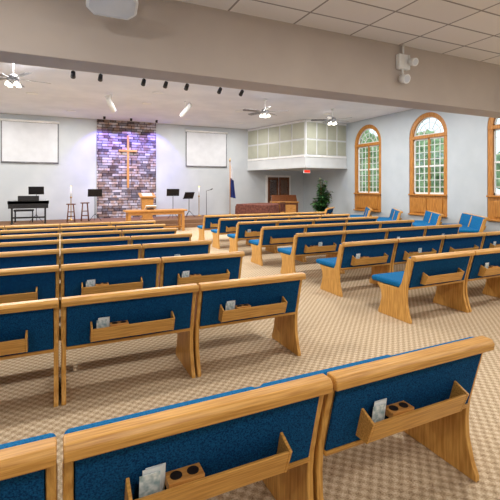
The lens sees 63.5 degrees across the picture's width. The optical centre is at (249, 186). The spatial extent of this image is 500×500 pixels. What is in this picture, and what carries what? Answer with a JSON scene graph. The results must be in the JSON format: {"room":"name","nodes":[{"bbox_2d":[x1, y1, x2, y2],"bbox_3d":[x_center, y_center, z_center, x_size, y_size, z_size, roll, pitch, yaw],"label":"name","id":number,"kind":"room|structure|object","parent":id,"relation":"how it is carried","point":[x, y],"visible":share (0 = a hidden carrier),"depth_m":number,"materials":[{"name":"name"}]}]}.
{"room":"church","nodes":[
{"label":"church","id":0,"kind":"room"},
{"bbox_2d":[0,113,302,220],"bbox_3d":[-5.596,-0.650,18.475,19.400,4.860,0.200,0,0,-25],"label":"wall","id":1,"kind":"structure","parent":0,"point":[76,169],"depth_m":18.97,"materials":[{"name":"white paint"}]},
{"bbox_2d":[0,118,58,163],"bbox_3d":[-9.059,-1.875,16.674,2.160,1.790,0.109,0,0,-25],"label":"projection screen","id":2,"kind":"object","parent":1,"relation":"attached to","point":[22,140],"visible":1,"depth_m":16.66,"materials":[{"name":"fabric"}]},
{"bbox_2d":[97,119,155,217],"bbox_3d":[-5.568,-0.800,18.322,2.580,4.359,0.099,0,0,-25],"label":"stone wall","id":3,"kind":"structure","parent":1,"relation":"attached to","point":[116,197],"depth_m":18.21,"materials":[{"name":"stone"}]},
{"bbox_2d":[119,135,136,187],"bbox_3d":[-5.507,-1.145,18.238,0.800,2.350,0.104,0,0,-25],"label":"wooden cross","id":4,"kind":"object","parent":3,"relation":"attached to","point":[120,150],"visible":1,"depth_m":18.18,"materials":[{"name":"brown wood"}]},
{"bbox_2d":[185,130,227,167],"bbox_3d":[-2.128,-1.875,19.935,2.180,1.790,0.109,0,0,-25],"label":"projection screen","id":5,"kind":"object","parent":1,"relation":"attached to","point":[203,148],"visible":1,"depth_m":19.93,"materials":[{"name":"fabric"}]},
{"bbox_2d":[266,175,290,202],"bbox_3d":[1.542,0.530,21.625,1.500,2.300,0.174,0,0,-25],"label":"door","id":6,"kind":"structure","parent":1,"relation":"in","point":[275,184],"depth_m":21.59,"materials":[{"name":"brown wood"}]},
{"bbox_2d":[247,119,346,170],"bbox_3d":[2.252,-1.915,19.834,3.448,2.130,4.061,0,0,-25],"label":"balcony","id":7,"kind":"object","parent":1,"relation":"attached to","point":[299,145],"visible":1,"depth_m":18.60,"materials":[{"name":"white paint"}]},
{"bbox_2d":[0,62,411,128],"bbox_3d":[-2.904,-3.030,12.752,18.800,0.100,12.450,0,0,-25],"label":"ceiling","id":8,"kind":"structure","parent":0,"point":[84,94],"depth_m":14.25,"materials":[{"name":"paint"}]},
{"bbox_2d":[0,64,50,87],"bbox_3d":[-5.530,-2.680,9.568,1.501,0.600,1.560,0,0,-35],"label":"ceiling fan","id":9,"kind":"object","parent":8,"relation":"hanging from","point":[11,78],"depth_m":9.45,"materials":[{"name":"white metal"}]},
{"bbox_2d":[105,95,116,112],"bbox_3d":[-4.473,-2.699,12.992,0.170,0.562,0.510,0,0,10],"label":"spotlight","id":10,"kind":"object","parent":8,"relation":"hanging from","point":[108,99],"visible":1,"depth_m":12.94,"materials":[{"name":"white paint"}]},
{"bbox_2d":[70,70,243,95],"bbox_3d":[-2.203,-2.858,11.261,5.200,0.243,0.208,0,0,-25],"label":"spotlights","id":11,"kind":"object","parent":8,"relation":"attached to","point":[73,76],"visible":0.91,"depth_m":11.04,"materials":[{"name":"black metal"}]},
{"bbox_2d":[180,101,192,117],"bbox_3d":[-2.224,-2.699,14.050,0.510,0.562,0.170,0,0,29],"label":"spotlight","id":12,"kind":"object","parent":8,"relation":"hanging from","point":[187,108],"visible":1,"depth_m":13.99,"materials":[{"name":"white paint"}]},
{"bbox_2d":[243,99,276,117],"bbox_3d":[0.543,-2.680,13.782,1.560,0.600,1.500,0,0,30],"label":"ceiling fan","id":13,"kind":"object","parent":8,"relation":"hanging from","point":[265,111],"depth_m":13.65,"materials":[{"name":"white metal"}]},
{"bbox_2d":[311,108,351,124],"bbox_3d":[3.203,-2.680,15.438,1.501,0.600,1.560,0,0,-30],"label":"ceiling fan","id":14,"kind":"object","parent":8,"relation":"hanging from","point":[331,119],"depth_m":15.38,"materials":[{"name":"white metal"}]},
{"bbox_2d":[0,227,499,499],"bbox_3d":[-0.446,1.730,7.526,18.800,0.100,24.000,0,0,-25],"label":"floor","id":15,"kind":"structure","parent":0,"point":[117,379],"depth_m":3.68,"materials":[{"name":"carpet"}]},
{"bbox_2d":[0,433,57,499],"bbox_3d":[-1.274,1.261,1.428,1.070,0.838,0.791,0,0,-25],"label":"pew","id":16,"kind":"object","parent":15,"relation":"on","point":[28,466],"visible":1,"depth_m":1.30,"materials":[{"name":"brown wood"}]},
{"bbox_2d":[0,298,58,406],"bbox_3d":[-2.079,1.261,3.138,1.070,0.838,0.791,0,0,-25],"label":"pew","id":17,"kind":"object","parent":15,"relation":"on","point":[27,328],"visible":1,"depth_m":2.99,"materials":[{"name":"brown wood"}]},
{"bbox_2d":[0,265,58,303],"bbox_3d":[-2.692,1.261,4.441,1.070,0.838,0.791,0,0,-25],"label":"pew","id":18,"kind":"object","parent":15,"relation":"on","point":[21,284],"visible":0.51,"depth_m":4.23,"materials":[{"name":"blue fabric"}]},
{"bbox_2d":[0,249,58,268],"bbox_3d":[-3.224,1.261,5.573,1.070,0.838,0.791,0,0,-25],"label":"pew","id":19,"kind":"object","parent":15,"relation":"on","point":[32,258],"visible":0.34,"depth_m":5.33,"materials":[{"name":"blue fabric"}]},
{"bbox_2d":[0,240,58,251],"bbox_3d":[-3.671,1.261,6.523,1.070,0.838,0.791,0,0,-25],"label":"pew","id":20,"kind":"object","parent":15,"relation":"on","point":[45,244],"visible":0.34,"depth_m":6.24,"materials":[{"name":"brown wood"}]},
{"bbox_2d":[0,233,58,242],"bbox_3d":[-4.117,1.261,7.473,1.070,0.838,0.791,0,0,-25],"label":"pew","id":21,"kind":"object","parent":15,"relation":"on","point":[48,236],"visible":0.31,"depth_m":7.16,"materials":[{"name":"brown wood"}]},
{"bbox_2d":[0,228,58,234],"bbox_3d":[-4.543,1.261,8.378,1.070,0.838,0.791,0,0,-25],"label":"pew","id":22,"kind":"object","parent":15,"relation":"on","point":[46,230],"visible":0.23,"depth_m":8.04,"materials":[{"name":"brown wood"}]},
{"bbox_2d":[5,224,59,256],"bbox_3d":[-4.990,1.261,9.328,1.070,0.838,0.791,0,0,-25],"label":"pew","id":23,"kind":"object","parent":15,"relation":"on","point":[38,226],"visible":0.2,"depth_m":8.99,"materials":[{"name":"brown wood"}]},
{"bbox_2d":[60,222,109,227],"bbox_3d":[-4.004,1.261,9.792,1.070,0.838,0.791,0,0,-25],"label":"pew","id":24,"kind":"object","parent":15,"relation":"on","point":[67,225],"visible":0.18,"depth_m":9.44,"materials":[{"name":"brown wood"}]},
{"bbox_2d":[60,226,114,267],"bbox_3d":[-3.557,1.261,8.842,1.070,0.838,0.791,0,0,-25],"label":"pew","id":25,"kind":"object","parent":15,"relation":"on","point":[97,228],"visible":0.37,"depth_m":8.46,"materials":[{"name":"brown wood"}]},
{"bbox_2d":[61,230,121,239],"bbox_3d":[-3.131,1.261,7.937,1.070,0.838,0.791,0,0,-25],"label":"pew","id":26,"kind":"object","parent":15,"relation":"on","point":[117,233],"visible":0.3,"depth_m":7.60,"materials":[{"name":"brown wood"}]},
{"bbox_2d":[61,236,129,248],"bbox_3d":[-2.684,1.261,6.987,1.070,0.838,0.791,0,0,-25],"label":"pew","id":27,"kind":"object","parent":15,"relation":"on","point":[125,240],"visible":0.24,"depth_m":6.65,"materials":[{"name":"brown wood"}]},
{"bbox_2d":[61,244,141,264],"bbox_3d":[-2.237,1.261,6.037,1.070,0.838,0.791,0,0,-25],"label":"pew","id":28,"kind":"object","parent":15,"relation":"on","point":[117,252],"visible":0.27,"depth_m":5.71,"materials":[{"name":"blue fabric"}]},
{"bbox_2d":[61,257,160,297],"bbox_3d":[-1.705,1.261,4.905,1.070,0.838,0.791,0,0,-25],"label":"pew","id":29,"kind":"object","parent":15,"relation":"on","point":[77,279],"visible":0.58,"depth_m":4.57,"materials":[{"name":"blue fabric"}]},
{"bbox_2d":[0,214,228,232],"bbox_3d":[-5.491,1.530,16.842,12.800,0.300,2.795,0,0,-25],"label":"stage platform","id":30,"kind":"object","parent":15,"relation":"on","point":[191,221],"visible":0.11,"depth_m":16.64,"materials":[{"name":"wood"}]},
{"bbox_2d":[13,209,33,222],"bbox_3d":[-8.907,1.128,15.923,0.700,0.500,0.300,0,0,-25],"label":"bench","id":31,"kind":"object","parent":30,"relation":"on","point":[14,210],"visible":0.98,"depth_m":15.80,"materials":[{"name":"black metal"}]},
{"bbox_2d":[7,196,48,224],"bbox_3d":[-8.323,0.853,15.203,1.360,1.050,0.400,0,0,-25],"label":"keyboard","id":32,"kind":"object","parent":30,"relation":"on","point":[23,202],"visible":1,"depth_m":15.06,"materials":[{"name":"black plastic"}]},
{"bbox_2d":[28,187,43,221],"bbox_3d":[-8.407,0.677,15.898,0.540,1.391,0.426,0,0,-25],"label":"music stand","id":33,"kind":"object","parent":30,"relation":"on","point":[31,190],"visible":0.93,"depth_m":15.83,"materials":[{"name":"black metal"}]},
{"bbox_2d":[66,203,75,222],"bbox_3d":[-7.010,1.014,15.821,0.360,0.722,0.360,0,0,-25],"label":"wooden stool","id":34,"kind":"object","parent":30,"relation":"on","point":[68,211],"visible":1,"depth_m":15.72,"materials":[{"name":"brown wood"}]},
{"bbox_2d":[68,188,73,220],"bbox_3d":[-7.415,0.667,16.736,0.280,1.421,0.280,0,0,-25],"label":"candle stand","id":35,"kind":"object","parent":30,"relation":"on","point":[70,219],"visible":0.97,"depth_m":16.71,"materials":[{"name":"white wax"}]},
{"bbox_2d":[80,202,89,220],"bbox_3d":[-6.663,0.999,16.316,0.360,0.752,0.360,0,0,-25],"label":"wooden stool","id":36,"kind":"object","parent":30,"relation":"on","point":[82,203],"visible":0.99,"depth_m":16.23,"materials":[{"name":"brown wood"}]},
{"bbox_2d":[88,189,101,220],"bbox_3d":[-6.313,0.728,16.441,0.540,1.291,0.426,0,0,-25],"label":"music stand","id":37,"kind":"object","parent":30,"relation":"on","point":[91,192],"visible":1,"depth_m":16.37,"materials":[{"name":"black metal"}]},
{"bbox_2d":[138,193,155,219],"bbox_3d":[-4.377,0.815,17.168,0.660,1.127,0.461,0,0,-25],"label":"pulpit","id":38,"kind":"object","parent":30,"relation":"on","point":[145,198],"visible":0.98,"depth_m":17.03,"materials":[{"name":"brown wood"}]},
{"bbox_2d":[167,189,178,218],"bbox_3d":[-3.380,0.728,17.709,0.540,1.291,0.426,0,0,-15],"label":"music stand","id":39,"kind":"object","parent":30,"relation":"on","point":[170,192],"visible":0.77,"depth_m":17.63,"materials":[{"name":"black metal"}]},
{"bbox_2d":[183,192,194,216],"bbox_3d":[-2.834,0.802,18.515,0.426,1.141,0.540,0,0,45],"label":"music stand","id":40,"kind":"object","parent":30,"relation":"on","point":[188,195],"visible":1,"depth_m":18.47,"materials":[{"name":"black plastic"}]},
{"bbox_2d":[229,160,235,214],"bbox_3d":[-0.883,0.008,19.011,0.436,2.740,0.320,0,0,-4],"label":"flag","id":41,"kind":"object","parent":30,"relation":"on","point":[232,189],"visible":0.86,"depth_m":19.05,"materials":[{"name":"blue fabric"}]},
{"bbox_2d":[61,283,198,405],"bbox_3d":[-1.092,1.261,3.602,1.070,0.838,0.791,0,0,-25],"label":"pew","id":42,"kind":"object","parent":15,"relation":"on","point":[110,317],"visible":1,"depth_m":3.27,"materials":[{"name":"brown wood"}]},
{"bbox_2d":[110,220,155,227],"bbox_3d":[-3.017,1.261,10.256,1.070,0.838,0.791,0,0,-25],"label":"pew","id":43,"kind":"object","parent":15,"relation":"on","point":[115,224],"visible":0.2,"depth_m":9.90,"materials":[{"name":"brown wood"}]},
{"bbox_2d":[115,224,164,236],"bbox_3d":[-2.570,1.261,9.306,1.070,0.838,0.791,0,0,-25],"label":"pew","id":44,"kind":"object","parent":15,"relation":"on","point":[148,226],"visible":0.12,"depth_m":8.95,"materials":[{"name":"brown wood"}]},
{"bbox_2d":[122,228,176,237],"bbox_3d":[-2.145,1.261,8.401,1.070,0.838,0.791,0,0,-25],"label":"pew","id":45,"kind":"object","parent":15,"relation":"on","point":[139,232],"visible":0.2,"depth_m":8.05,"materials":[{"name":"brown wood"}]},
{"bbox_2d":[123,209,187,230],"bbox_3d":[-3.584,1.270,15.333,2.300,0.820,0.700,0,0,-25],"label":"table","id":46,"kind":"object","parent":15,"relation":"on","point":[129,213],"visible":0.73,"depth_m":15.20,"materials":[{"name":"brown wood"}]},
{"bbox_2d":[145,205,155,209],"bbox_3d":[-3.758,0.773,15.259,0.400,0.174,0.254,0,0,-25],"label":"open book","id":47,"kind":"object","parent":46,"relation":"on","point":[148,207],"visible":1,"depth_m":15.20,"materials":[{"name":"paper"}]},
{"bbox_2d":[130,233,191,258],"bbox_3d":[-1.698,1.261,7.451,1.070,0.838,0.791,0,0,-25],"label":"pew","id":48,"kind":"object","parent":15,"relation":"on","point":[144,239],"visible":0.18,"depth_m":7.11,"materials":[{"name":"blue fabric"}]},
{"bbox_2d":[141,240,211,268],"bbox_3d":[-1.251,1.261,6.500,1.070,0.838,0.791,0,0,-25],"label":"pew","id":49,"kind":"object","parent":15,"relation":"on","point":[151,250],"visible":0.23,"depth_m":6.17,"materials":[{"name":"blue fabric"}]},
{"bbox_2d":[62,373,332,499],"bbox_3d":[-0.288,1.261,1.892,1.070,0.838,0.791,0,0,-25],"label":"pew","id":50,"kind":"object","parent":15,"relation":"on","point":[204,448],"visible":1,"depth_m":1.57,"materials":[{"name":"brown wood"}]},
{"bbox_2d":[158,251,244,286],"bbox_3d":[-0.719,1.261,5.369,1.070,0.838,0.791,0,0,-25],"label":"pew","id":51,"kind":"object","parent":15,"relation":"on","point":[199,268],"visible":0.55,"depth_m":5.03,"materials":[{"name":"blue fabric"}]},
{"bbox_2d":[197,214,237,240],"bbox_3d":[-1.012,1.261,12.525,1.070,0.838,0.791,0,0,-25],"label":"pew","id":52,"kind":"object","parent":15,"relation":"on","point":[210,222],"visible":0.54,"depth_m":12.14,"materials":[{"name":"brown wood"}]},
{"bbox_2d":[211,217,255,248],"bbox_3d":[-0.480,1.261,11.394,1.070,0.838,0.791,0,0,-25],"label":"pew","id":53,"kind":"object","parent":15,"relation":"on","point":[225,225],"visible":0.62,"depth_m":11.02,"materials":[{"name":"brown wood"}]},
{"bbox_2d":[193,272,305,376],"bbox_3d":[-0.106,1.261,4.066,1.070,0.838,0.791,0,0,-25],"label":"pew","id":54,"kind":"object","parent":15,"relation":"on","point":[233,301],"visible":0.89,"depth_m":3.75,"materials":[{"name":"brown wood"}]},
{"bbox_2d":[227,220,277,252],"bbox_3d":[0.052,1.261,10.263,1.070,0.838,0.791,0,0,-25],"label":"pew","id":55,"kind":"object","parent":15,"relation":"on","point":[248,230],"visible":0.7,"depth_m":9.92,"materials":[{"name":"brown wood"}]},
{"bbox_2d":[237,213,269,240],"bbox_3d":[-0.026,1.261,12.989,1.070,0.838,0.791,0,0,-25],"label":"pew","id":56,"kind":"object","parent":15,"relation":"on","point":[263,214],"visible":0.15,"depth_m":12.63,"materials":[{"name":"brown wood"}]},
{"bbox_2d":[235,203,278,213],"bbox_3d":[0.571,1.180,16.532,1.574,1.000,1.938,0,0,35],"label":"grand piano","id":57,"kind":"object","parent":15,"relation":"on","point":[247,208],"visible":0.57,"depth_m":15.77,"materials":[{"name":"wood"}]},
{"bbox_2d":[254,216,289,239],"bbox_3d":[0.506,1.261,11.858,1.070,0.838,0.791,0,0,-25],"label":"pew","id":58,"kind":"object","parent":15,"relation":"on","point":[271,218],"visible":0.2,"depth_m":11.52,"materials":[{"name":"brown wood"}]},
{"bbox_2d":[249,225,306,265],"bbox_3d":[0.605,1.261,9.086,1.070,0.838,0.791,0,0,-25],"label":"pew","id":59,"kind":"object","parent":15,"relation":"on","point":[270,236],"visible":0.76,"depth_m":8.76,"materials":[{"name":"brown wood"}]},
{"bbox_2d":[279,202,285,212],"bbox_3d":[1.584,1.170,17.543,0.460,1.020,0.500,0,0,35],"label":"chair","id":60,"kind":"object","parent":15,"relation":"on","point":[282,205],"visible":0.59,"depth_m":17.63,"materials":[{"name":"brown wood"}]},
{"bbox_2d":[269,212,298,216],"bbox_3d":[0.960,1.261,13.453,1.070,0.838,0.791,0,0,-25],"label":"pew","id":61,"kind":"object","parent":15,"relation":"on","point":[295,213],"visible":0.16,"depth_m":13.11,"materials":[{"name":"brown wood"}]},
{"bbox_2d":[270,195,298,212],"bbox_3d":[1.623,1.030,19.087,1.300,1.300,0.640,0,0,-5],"label":"organ console","id":62,"kind":"object","parent":15,"relation":"on","point":[291,201],"visible":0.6,"depth_m":18.95,"materials":[{"name":"brown wood"}]},
{"bbox_2d":[275,219,313,252],"bbox_3d":[1.038,1.261,10.727,1.070,0.838,0.791,0,0,-25],"label":"pew","id":63,"kind":"object","parent":15,"relation":"on","point":[299,221],"visible":0.14,"depth_m":10.37,"materials":[{"name":"blue fabric"}]},
{"bbox_2d":[289,215,320,219],"bbox_3d":[1.492,1.261,12.322,1.070,0.838,0.791,0,0,-25],"label":"pew","id":64,"kind":"object","parent":15,"relation":"on","point":[298,216],"visible":0.05,"depth_m":11.98,"materials":[{"name":"brown wood"}]},
{"bbox_2d":[277,231,345,273],"bbox_3d":[1.180,1.261,7.865,1.070,0.838,0.791,0,0,-25],"label":"pew","id":65,"kind":"object","parent":15,"relation":"on","point":[312,243],"visible":0.78,"depth_m":7.56,"materials":[{"name":"brown wood"}]},
{"bbox_2d":[298,212,325,214],"bbox_3d":[1.946,1.261,13.917,1.070,0.838,0.791,0,0,-25],"label":"pew","id":66,"kind":"object","parent":15,"relation":"on","point":[300,213],"visible":0.12,"depth_m":13.56,"materials":[{"name":"brown wood"}]},
{"bbox_2d":[310,178,333,211],"bbox_3d":[3.113,0.636,17.723,1.033,2.088,1.211,0,0,-3],"label":"potted ficus","id":67,"kind":"object","parent":15,"relation":"on","point":[322,204],"visible":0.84,"depth_m":17.49,"materials":[{"name":"plant"}]},
{"bbox_2d":[304,223,345,261],"bbox_3d":[1.591,1.261,9.550,1.070,0.838,0.791,0,0,-25],"label":"pew","id":68,"kind":"object","parent":15,"relation":"on","point":[333,226],"visible":0.2,"depth_m":9.20,"materials":[{"name":"blue fabric"}]},
{"bbox_2d":[325,207,334,214],"bbox_3d":[3.010,1.261,16.802,0.791,0.838,1.070,0,0,25],"label":"pew","id":69,"kind":"object","parent":15,"relation":"on","point":[327,210],"visible":0.29,"depth_m":16.47,"materials":[{"name":"brown wood"}]},
{"bbox_2d":[313,218,347,223],"bbox_3d":[2.024,1.261,11.191,1.070,0.838,0.791,0,0,-25],"label":"pew","id":70,"kind":"object","parent":15,"relation":"on","point":[324,220],"visible":0.14,"depth_m":10.84,"materials":[{"name":"brown wood"}]},
{"bbox_2d":[320,214,349,218],"bbox_3d":[2.478,1.261,12.786,1.070,0.838,0.791,0,0,-25],"label":"pew","id":71,"kind":"object","parent":15,"relation":"on","point":[327,215],"visible":0.09,"depth_m":12.45,"materials":[{"name":"brown wood"}]},
{"bbox_2d":[316,239,397,296],"bbox_3d":[1.746,1.261,6.661,1.070,0.838,0.791,0,0,-25],"label":"pew","id":72,"kind":"object","parent":15,"relation":"on","point":[376,254],"visible":0.95,"depth_m":6.37,"materials":[{"name":"brown wood"}]},
{"bbox_2d":[350,207,369,216],"bbox_3d":[4.622,1.261,16.988,0.791,0.838,1.070,0,0,13],"label":"pew","id":73,"kind":"object","parent":15,"relation":"on","point":[363,215],"visible":0.3,"depth_m":16.93,"materials":[{"name":"blue fabric"}]},
{"bbox_2d":[346,216,377,222],"bbox_3d":[3.011,1.261,11.655,1.070,0.838,0.791,0,0,-25],"label":"pew","id":74,"kind":"object","parent":15,"relation":"on","point":[374,218],"visible":0.16,"depth_m":11.31,"materials":[{"name":"brown wood"}]},
{"bbox_2d":[344,221,381,230],"bbox_3d":[2.578,1.261,10.014,1.070,0.838,0.791,0,0,-25],"label":"pew","id":75,"kind":"object","parent":15,"relation":"on","point":[375,224],"visible":0.13,"depth_m":9.68,"materials":[{"name":"blue fabric"}]},
{"bbox_2d":[342,228,388,273],"bbox_3d":[2.166,1.261,8.329,1.070,0.838,0.791,0,0,-25],"label":"pew","id":76,"kind":"object","parent":15,"relation":"on","point":[365,234],"visible":0.23,"depth_m":8.00,"materials":[{"name":"blue fabric"}]},
{"bbox_2d":[365,208,371,216],"bbox_3d":[4.380,1.261,15.925,0.791,0.838,1.070,0,0,13],"label":"pew","id":77,"kind":"object","parent":15,"relation":"on","point":[368,212],"visible":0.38,"depth_m":15.50,"materials":[{"name":"brown wood"}]},
{"bbox_2d":[261,336,494,499],"bbox_3d":[0.699,1.261,2.356,1.070,0.838,0.791,0,0,-25],"label":"pew","id":78,"kind":"object","parent":15,"relation":"on","point":[425,393],"visible":0.87,"depth_m":2.02,"materials":[{"name":"brown wood"}]},
{"bbox_2d":[378,208,397,218],"bbox_3d":[5.260,1.261,15.631,0.791,0.838,1.070,0,0,13],"label":"pew","id":79,"kind":"object","parent":15,"relation":"on","point":[393,209],"visible":0.33,"depth_m":15.53,"materials":[{"name":"blue fabric"}]},
{"bbox_2d":[377,210,402,220],"bbox_3d":[5.019,1.261,14.568,0.791,0.838,1.070,0,0,13],"label":"pew","id":80,"kind":"object","parent":15,"relation":"on","point":[397,213],"visible":0.37,"depth_m":14.53,"materials":[{"name":"blue fabric"}]},
{"bbox_2d":[379,220,413,228],"bbox_3d":[3.564,1.261,10.478,1.070,0.838,0.791,0,0,-25],"label":"pew","id":81,"kind":"object","parent":15,"relation":"on","point":[397,223],"visible":0.16,"depth_m":10.15,"materials":[{"name":"blue fabric"}]},
{"bbox_2d":[385,226,426,238],"bbox_3d":[3.152,1.261,8.793,1.070,0.838,0.791,0,0,-25],"label":"pew","id":82,"kind":"object","parent":15,"relation":"on","point":[417,231],"visible":0.2,"depth_m":8.46,"materials":[{"name":"blue fabric"}]},
{"bbox_2d":[391,235,444,271],"bbox_3d":[2.732,1.261,7.125,1.070,0.838,0.791,0,0,-25],"label":"pew","id":83,"kind":"object","parent":15,"relation":"on","point":[405,248],"visible":0.48,"depth_m":6.75,"materials":[{"name":"blue fabric"}]},
{"bbox_2d":[412,210,433,226],"bbox_3d":[5.963,1.261,14.138,0.791,0.838,1.070,0,0,13],"label":"pew","id":84,"kind":"object","parent":15,"relation":"on","point":[427,215],"visible":0.37,"depth_m":14.11,"materials":[{"name":"blue fabric"}]},
{"bbox_2d":[372,250,474,323],"bbox_3d":[2.316,1.261,5.449,1.070,0.838,0.791,0,0,-25],"label":"pew","id":85,"kind":"object","parent":15,"relation":"on","point":[447,271],"visible":1,"depth_m":5.20,"materials":[{"name":"brown wood"}]},
{"bbox_2d":[412,212,443,225],"bbox_3d":[5.721,1.261,13.075,0.791,0.838,1.070,0,0,13],"label":"pew","id":86,"kind":"object","parent":15,"relation":"on","point":[435,219],"visible":0.5,"depth_m":12.93,"materials":[{"name":"blue fabric"}]},
{"bbox_2d":[423,224,461,236],"bbox_3d":[4.138,1.261,9.257,1.070,0.838,0.791,0,0,-25],"label":"pew","id":87,"kind":"object","parent":15,"relation":"on","point":[434,230],"visible":0.18,"depth_m":8.92,"materials":[{"name":"blue fabric"}]},
{"bbox_2d":[441,213,473,226],"bbox_3d":[6.580,1.261,12.825,0.791,0.838,1.070,0,0,13],"label":"pew","id":88,"kind":"object","parent":15,"relation":"on","point":[465,218],"visible":0.24,"depth_m":12.79,"materials":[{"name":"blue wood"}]},
{"bbox_2d":[439,232,486,252],"bbox_3d":[3.718,1.261,7.589,1.070,0.838,0.791,0,0,-25],"label":"pew","id":89,"kind":"object","parent":15,"relation":"on","point":[467,241],"visible":0.33,"depth_m":7.25,"materials":[{"name":"blue fabric"}]},
{"bbox_2d":[458,215,488,233],"bbox_3d":[6.338,1.261,11.763,0.791,0.838,1.070,0,0,13],"label":"pew","id":90,"kind":"object","parent":15,"relation":"on","point":[477,223],"visible":0.59,"depth_m":11.46,"materials":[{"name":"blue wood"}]},
{"bbox_2d":[465,247,499,311],"bbox_3d":[3.302,1.261,5.913,1.070,0.838,0.791,0,0,-25],"label":"pew","id":91,"kind":"object","parent":15,"relation":"on","point":[485,264],"visible":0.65,"depth_m":5.51,"materials":[{"name":"brown wood"}]},
{"bbox_2d":[480,231,499,248],"bbox_3d":[4.705,1.261,8.053,1.070,0.838,0.791,0,0,-25],"label":"pew","id":92,"kind":"object","parent":15,"relation":"on","point":[492,239],"visible":0.25,"depth_m":7.60,"materials":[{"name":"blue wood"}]},
{"bbox_2d":[0,0,499,117],"bbox_3d":[-0.137,-2.405,6.870,18.800,1.350,0.550,0,0,-25],"label":"ceiling beam","id":93,"kind":"structure","parent":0,"point":[166,40],"depth_m":6.56,"materials":[{"name":"beige paint"}]},
{"bbox_2d":[86,0,137,19],"bbox_3d":[-1.796,-2.542,5.276,0.640,0.556,0.357,0,0,-25],"label":"ceiling speaker","id":94,"kind":"object","parent":93,"relation":"attached to","point":[119,9],"depth_m":5.29},
{"bbox_2d":[396,44,418,83],"bbox_3d":[3.094,-2.417,7.941,0.360,0.806,0.262,0,0,-25],"label":"emergency light","id":95,"kind":"object","parent":93,"relation":"attached to","point":[403,61],"visible":1,"depth_m":7.92,"materials":[{"name":"white paint"}]},
{"bbox_2d":[177,0,499,64],"bbox_3d":[2.321,-2.870,1.644,18.800,0.100,11.000,0,0,-25],"label":"ceiling","id":96,"kind":"structure","parent":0,"point":[469,29],"depth_m":6.80,"materials":[{"name":"white tile"}]},
{"bbox_2d":[303,109,499,231],"bbox_3d":[8.219,-0.650,11.602,0.350,4.860,24.000,0,0,-25],"label":"wall","id":97,"kind":"structure","parent":0,"point":[467,135],"depth_m":15.67,"materials":[{"name":"white paint"}]},
{"bbox_2d":[353,124,380,211],"bbox_3d":[5.199,-0.839,17.751,0.280,3.797,1.694,0,0,-25],"label":"window","id":98,"kind":"structure","parent":97,"relation":"in","point":[363,199],"depth_m":17.77,"materials":[{"name":"brown wood"}]},
{"bbox_2d":[408,112,446,216],"bbox_3d":[6.561,-0.839,14.855,0.280,3.797,1.694,0,0,-25],"label":"window","id":99,"kind":"structure","parent":97,"relation":"in","point":[420,202],"depth_m":14.88,"materials":[{"name":"brown wood"}]},
{"bbox_2d":[486,117,499,221],"bbox_3d":[7.902,-0.839,12.005,0.280,3.797,1.694,0,0,-25],"label":"window","id":100,"kind":"structure","parent":97,"relation":"in","point":[493,197],"depth_m":12.63,"materials":[{"name":"brown wood"}]},
{"label":"outside","id":101,"kind":"structure","parent":0,"visible":0},
{"bbox_3d":[29.841,2.230,36.139,59.630,0.100,80.000,0,0,-25],"label":"lawn","id":102,"kind":"structure","parent":101,"visible":0},
{"bbox_2d":[360,130,378,191],"bbox_3d":[8.408,-1.085,30.194,3.286,6.531,3.862,0,0,15],"label":"tree","id":103,"kind":"object","parent":102,"relation":"on","point":[367,131],"visible":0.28,"depth_m":28.66,"materials":[{"name":"green plant"}]},
{"bbox_2d":[416,130,433,191],"bbox_3d":[12.527,-1.038,29.890,4.628,6.435,3.988,0,0,15],"label":"tree","id":104,"kind":"object","parent":102,"relation":"on","point":[427,131],"visible":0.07,"depth_m":28.67,"materials":[{"name":"green plant"}]},
{"bbox_2d":[416,138,443,192],"bbox_3d":[11.749,-0.524,24.108,3.145,5.408,3.961,0,0,0],"label":"tree","id":105,"kind":"object","parent":102,"relation":"on","point":[437,141],"visible":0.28,"depth_m":23.51,"materials":[{"name":"green plant"}]},
{"bbox_2d":[496,152,499,188],"bbox_3d":[14.109,-0.737,20.183,3.529,5.835,3.489,0,0,-20],"label":"tree","id":106,"kind":"object","parent":102,"relation":"on","point":[497,155],"visible":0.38,"depth_m":20.23,"materials":[{"name":"green plant"}]}
]}

